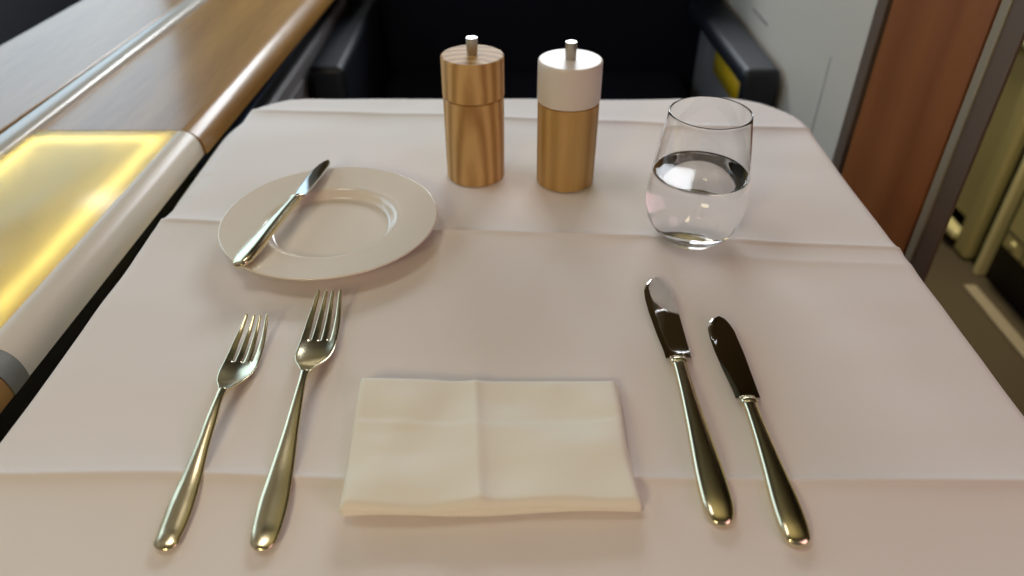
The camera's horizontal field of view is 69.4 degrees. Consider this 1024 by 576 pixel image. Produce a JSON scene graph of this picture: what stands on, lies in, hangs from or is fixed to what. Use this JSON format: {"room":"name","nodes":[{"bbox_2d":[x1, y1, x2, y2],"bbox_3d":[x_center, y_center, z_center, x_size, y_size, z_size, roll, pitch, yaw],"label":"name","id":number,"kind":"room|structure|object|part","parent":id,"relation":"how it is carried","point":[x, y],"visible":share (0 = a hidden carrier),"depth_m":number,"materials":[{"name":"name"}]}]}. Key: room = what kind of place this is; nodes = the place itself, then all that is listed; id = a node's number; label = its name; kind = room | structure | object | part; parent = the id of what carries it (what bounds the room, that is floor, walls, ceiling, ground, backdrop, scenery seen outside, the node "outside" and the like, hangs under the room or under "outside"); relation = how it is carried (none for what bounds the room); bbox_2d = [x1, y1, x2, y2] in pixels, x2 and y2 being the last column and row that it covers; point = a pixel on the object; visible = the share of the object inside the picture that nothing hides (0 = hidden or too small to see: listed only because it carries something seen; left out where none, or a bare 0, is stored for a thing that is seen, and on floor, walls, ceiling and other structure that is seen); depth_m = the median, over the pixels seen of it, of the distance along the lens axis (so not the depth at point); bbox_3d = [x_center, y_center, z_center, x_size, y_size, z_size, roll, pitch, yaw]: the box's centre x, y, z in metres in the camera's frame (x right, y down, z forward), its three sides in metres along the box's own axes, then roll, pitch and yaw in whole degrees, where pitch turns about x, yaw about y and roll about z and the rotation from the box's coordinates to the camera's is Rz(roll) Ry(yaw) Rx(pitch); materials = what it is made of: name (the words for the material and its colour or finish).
{"room":"airplane cabin","nodes":[
{"label":"airplane cabin","id":0,"kind":"room"},
{"bbox_2d":[0,0,81,45],"bbox_3d":[-0.865,0.261,0.755,0.030,0.700,3.100,0,37,0],"label":"wall","id":1,"kind":"structure","parent":0,"point":[17,17],"depth_m":1.29,"materials":[{"name":"black"}]},
{"bbox_2d":[723,0,877,161],"bbox_3d":[0.431,-0.459,1.456,0.012,1.020,1.115,0,37,0],"label":"wall","id":2,"kind":"structure","parent":0,"point":[800,37],"depth_m":1.04,"materials":[{"name":"beige plastic"}]},
{"bbox_2d":[752,8,767,25],"bbox_3d":[0.427,-0.465,1.267,0.005,0.003,0.094,0,37,0],"label":"trim","id":3,"kind":"structure","parent":2,"relation":"attached to","point":[753,9],"depth_m":1.26,"materials":[{"name":"grey plastic"}]},
{"bbox_2d":[811,56,831,131],"bbox_3d":[0.427,-0.040,1.185,0.005,0.670,0.002,0,37,0],"label":"trim","id":4,"kind":"structure","parent":2,"relation":"attached to","point":[830,56],"depth_m":1.01,"materials":[{"name":"grey plastic"}]},
{"bbox_2d":[832,0,892,174],"bbox_3d":[0.429,-0.119,0.999,0.015,1.020,0.024,0,37,0],"label":"trim","id":5,"kind":"structure","parent":2,"relation":"attached to","point":[883,7],"depth_m":0.90,"materials":[{"name":"brown"}]},
{"bbox_2d":[841,0,1001,255],"bbox_3d":[0.431,-0.057,0.909,0.011,1.006,0.186,0,37,0],"label":"wood panel","id":6,"kind":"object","parent":2,"relation":"in","point":[929,53],"depth_m":0.79,"materials":[{"name":"red wood"}]},
{"bbox_2d":[924,207,1023,415],"bbox_3d":[0.525,0.465,1.093,2.950,0.030,3.400,0,37,0],"label":"floor","id":7,"kind":"structure","parent":0,"point":[947,275],"depth_m":1.62,"materials":[{"name":"brown carpet"}]},
{"bbox_2d":[0,0,351,442],"bbox_3d":[-0.485,0.054,1.034,0.360,0.700,2.307,1,37,1],"label":"console","id":8,"kind":"object","parent":7,"relation":"on","point":[111,110],"visible":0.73,"depth_m":0.77,"materials":[{"name":"brown wood"}]},
{"bbox_2d":[0,131,177,327],"bbox_3d":[-0.421,-0.051,0.625,0.166,0.024,0.332,0,37,0],"label":"light","id":9,"kind":"object","parent":8,"relation":"on","point":[65,195],"depth_m":0.64,"materials":[{"name":"yellow plastic"}]},
{"bbox_3d":[-0.487,-0.216,0.836,0.019,0.029,2.302,1,37,2],"label":"console rail","id":10,"kind":"part","parent":8,"relation":"part of","materials":[{"name":"grey"}]},
{"bbox_2d":[288,79,306,99],"bbox_3d":[-0.330,-0.012,1.219,0.012,0.585,0.270,0,37,0],"label":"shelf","id":11,"kind":"object","parent":8,"relation":"attached to","point":[296,88],"depth_m":1.12,"materials":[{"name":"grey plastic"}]},
{"bbox_3d":[-0.334,-0.133,1.365,0.013,0.604,0.650,0,37,1],"label":"panel","id":12,"kind":"part","parent":8,"relation":"part of","materials":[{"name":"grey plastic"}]},
{"bbox_2d":[309,0,779,107],"bbox_3d":[0.049,-0.375,1.485,0.738,0.850,0.608,0,37,0],"label":"seat","id":13,"kind":"object","parent":7,"relation":"on","point":[380,49],"visible":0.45,"depth_m":1.46,"materials":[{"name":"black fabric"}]},
{"bbox_3d":[-0.291,-0.219,1.485,0.058,0.600,0.395,0,37,0],"label":"armrest","id":14,"kind":"part","parent":13,"relation":"part of","materials":[{"name":"black leather"}]},
{"bbox_2d":[382,72,688,99],"bbox_3d":[0.047,-0.295,1.428,0.610,0.130,0.365,0,37,0],"label":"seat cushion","id":15,"kind":"object","parent":13,"relation":"on","point":[395,85],"depth_m":1.46,"materials":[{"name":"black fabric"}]},
{"bbox_3d":[0.073,-0.591,1.567,0.683,0.600,0.220,0,37,0],"label":"backrest","id":16,"kind":"part","parent":13,"relation":"part of","materials":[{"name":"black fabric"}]},
{"bbox_3d":[0.385,-0.314,1.361,0.017,0.200,0.271,0,37,0],"label":"pocket panel","id":17,"kind":"part","parent":13,"relation":"part of","materials":[{"name":"grey plastic"}]},
{"bbox_3d":[0.382,-0.444,1.310,0.072,0.031,0.408,0,37,0],"label":"armrest","id":18,"kind":"part","parent":13,"relation":"part of","materials":[{"name":"black leather"}]},
{"bbox_3d":[0.388,-0.099,1.330,0.060,0.592,0.030,0,37,0],"label":"armrest","id":19,"kind":"part","parent":13,"relation":"part of","materials":[{"name":"black leather"}]},
{"bbox_2d":[904,0,1014,263],"bbox_3d":[0.430,0.009,0.825,0.013,1.020,0.014,0,37,0],"label":"trim","id":20,"kind":"structure","parent":7,"relation":"on","point":[1004,10],"depth_m":0.70,"materials":[{"name":"beige"}]},
{"bbox_2d":[911,0,1023,281],"bbox_3d":[0.432,0.021,0.810,0.011,1.020,0.025,0,37,0],"label":"trim","id":21,"kind":"structure","parent":7,"relation":"on","point":[1011,40],"depth_m":0.69,"materials":[{"name":"brown"}]},
{"bbox_2d":[946,42,1023,320],"bbox_3d":[1.304,-0.391,1.298,0.462,1.100,1.350,0,37,0],"label":"seat","id":22,"kind":"object","parent":7,"relation":"on","point":[991,199],"visible":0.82,"depth_m":1.66,"materials":[{"name":"beige"}]},
{"bbox_3d":[1.109,-0.523,1.474,0.052,1.100,0.060,0,37,0],"label":"corner post","id":23,"kind":"part","parent":22,"relation":"part of","materials":[{"name":"beige"}]},
{"bbox_3d":[1.115,-0.475,1.796,0.040,0.480,0.450,0,37,0],"label":"panel","id":24,"kind":"part","parent":22,"relation":"part of","materials":[{"name":"beige"}]},
{"bbox_3d":[1.098,-0.203,1.078,0.034,0.840,0.772,0,37,0],"label":"drawer panel","id":25,"kind":"part","parent":22,"relation":"part of","materials":[{"name":"beige plastic"}]},
{"bbox_2d":[963,285,1023,358],"bbox_3d":[1.051,0.133,1.510,0.034,0.006,0.465,0,37,0],"label":"trim","id":26,"kind":"structure","parent":7,"relation":"on","point":[1001,323],"depth_m":1.59,"materials":[{"name":"beige"}]},
{"bbox_3d":[0.015,0.290,0.719,0.546,0.696,0.703,0,37,0],"label":"dining table","id":27,"kind":"object","parent":7,"relation":"on","visible":0},
{"bbox_2d":[0,98,1023,575],"bbox_3d":[-0.004,0.154,0.621,0.612,0.381,0.734,0,37,0],"label":"tablecloth","id":28,"kind":"object","parent":27,"relation":"on","point":[901,452],"visible":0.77,"depth_m":0.45,"materials":[{"name":"white fabric"}]},
{"bbox_2d":[153,314,267,550],"bbox_3d":[-0.165,0.070,0.413,0.022,0.013,0.168,0,37,0],"label":"fork","id":29,"kind":"object","parent":28,"relation":"on","point":[178,512],"visible":1,"depth_m":0.39,"materials":[{"name":"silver metal"}]},
{"bbox_3d":[-0.165,0.091,0.385,0.013,0.013,0.097,0,37,0],"label":"handle","id":30,"kind":"part","parent":29,"relation":"part of","materials":[{"name":"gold metal"}]},
{"bbox_2d":[250,290,341,550],"bbox_3d":[-0.121,0.062,0.423,0.024,0.013,0.194,-1,37,-1],"label":"fork","id":31,"kind":"object","parent":28,"relation":"on","point":[272,506],"visible":1,"depth_m":0.40,"materials":[{"name":"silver metal"}]},
{"bbox_3d":[-0.120,0.086,0.391,0.015,0.013,0.112,-1,37,-1],"label":"handle","id":32,"kind":"part","parent":31,"relation":"part of","materials":[{"name":"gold metal"}]},
{"bbox_2d":[218,167,436,279],"bbox_3d":[-0.140,-0.049,0.573,0.164,0.014,0.164,19,41,23],"label":"bread plate","id":33,"kind":"object","parent":28,"relation":"on","point":[354,220],"visible":0.95,"depth_m":0.57,"materials":[{"name":"beige ceramic"}]},
{"bbox_2d":[232,160,329,267],"bbox_3d":[-0.174,-0.062,0.571,0.017,0.009,0.161,6,37,8],"label":"butter knife","id":34,"kind":"object","parent":33,"relation":"on","point":[258,241],"visible":1,"depth_m":0.55,"materials":[{"name":"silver metal"}]},
{"bbox_3d":[-0.179,-0.043,0.544,0.017,0.007,0.094,-8,34,19],"label":"handle","id":35,"kind":"part","parent":34,"relation":"part of","materials":[{"name":"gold metal"}]},
{"bbox_3d":[-0.165,-0.091,0.611,0.017,0.002,0.062,-8,34,19],"label":"blade","id":36,"kind":"part","parent":34,"relation":"part of","materials":[{"name":"silver metal"}]},
{"bbox_2d":[440,36,504,186],"bbox_3d":[-0.032,-0.149,0.619,0.051,0.120,0.051,-9,37,-11],"label":"pepper mill","id":37,"kind":"object","parent":28,"relation":"on","point":[472,74],"visible":1,"depth_m":0.60,"materials":[{"name":"brown wood"}]},
{"bbox_3d":[-0.032,-0.192,0.587,0.010,0.015,0.010,0,37,-1],"label":"adjusting knob","id":38,"kind":"part","parent":37,"relation":"part of","materials":[{"name":"silver metal"}]},
{"bbox_2d":[339,378,642,516],"bbox_3d":[-0.013,0.080,0.399,0.155,0.011,0.098,0,37,0],"label":"napkin","id":39,"kind":"object","parent":28,"relation":"on","point":[420,447],"visible":1,"depth_m":0.39,"materials":[{"name":"beige fabric"}]},
{"bbox_2d":[537,40,602,191],"bbox_3d":[0.046,-0.143,0.612,0.052,0.120,0.052,25,43,30],"label":"salt mill","id":40,"kind":"object","parent":28,"relation":"on","point":[569,79],"visible":1,"depth_m":0.59,"materials":[{"name":"brown wood"}]},
{"bbox_3d":[0.046,-0.186,0.580,0.010,0.015,0.010,16,39,20],"label":"adjusting knob","id":41,"kind":"part","parent":40,"relation":"part of","materials":[{"name":"silver metal"}]},
{"bbox_2d":[644,277,733,527],"bbox_3d":[0.101,0.054,0.440,0.020,0.007,0.205,0,37,0],"label":"knife","id":42,"kind":"object","parent":28,"relation":"on","point":[715,495],"visible":1,"depth_m":0.41,"materials":[{"name":"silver metal"}]},
{"bbox_3d":[0.101,0.018,0.489,0.020,0.002,0.084,0,37,0],"label":"blade","id":43,"kind":"part","parent":42,"relation":"part of","materials":[{"name":"silver metal"}]},
{"bbox_3d":[0.102,0.080,0.404,0.016,0.007,0.116,0,37,0],"label":"handle","id":44,"kind":"part","parent":42,"relation":"part of","materials":[{"name":"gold metal"}]},
{"bbox_2d":[646,96,753,249],"bbox_3d":[0.138,-0.082,0.542,0.074,0.101,0.074,3,37,5],"label":"water glass","id":45,"kind":"object","parent":28,"relation":"on","point":[698,187],"visible":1,"depth_m":0.52,"materials":[{"name":"clear glass"}]},
{"bbox_2d":[708,316,810,547],"bbox_3d":[0.135,0.070,0.418,0.018,0.007,0.173,0,37,0],"label":"knife","id":46,"kind":"object","parent":28,"relation":"on","point":[788,512],"visible":1,"depth_m":0.40,"materials":[{"name":"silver metal"}]},
{"bbox_3d":[0.135,0.042,0.458,0.018,0.002,0.075,0,37,0],"label":"blade","id":47,"kind":"part","parent":46,"relation":"part of","materials":[{"name":"silver metal"}]},
{"bbox_3d":[0.136,0.094,0.386,0.015,0.007,0.093,0,37,0],"label":"handle","id":48,"kind":"part","parent":46,"relation":"part of","materials":[{"name":"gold metal"}]}
]}

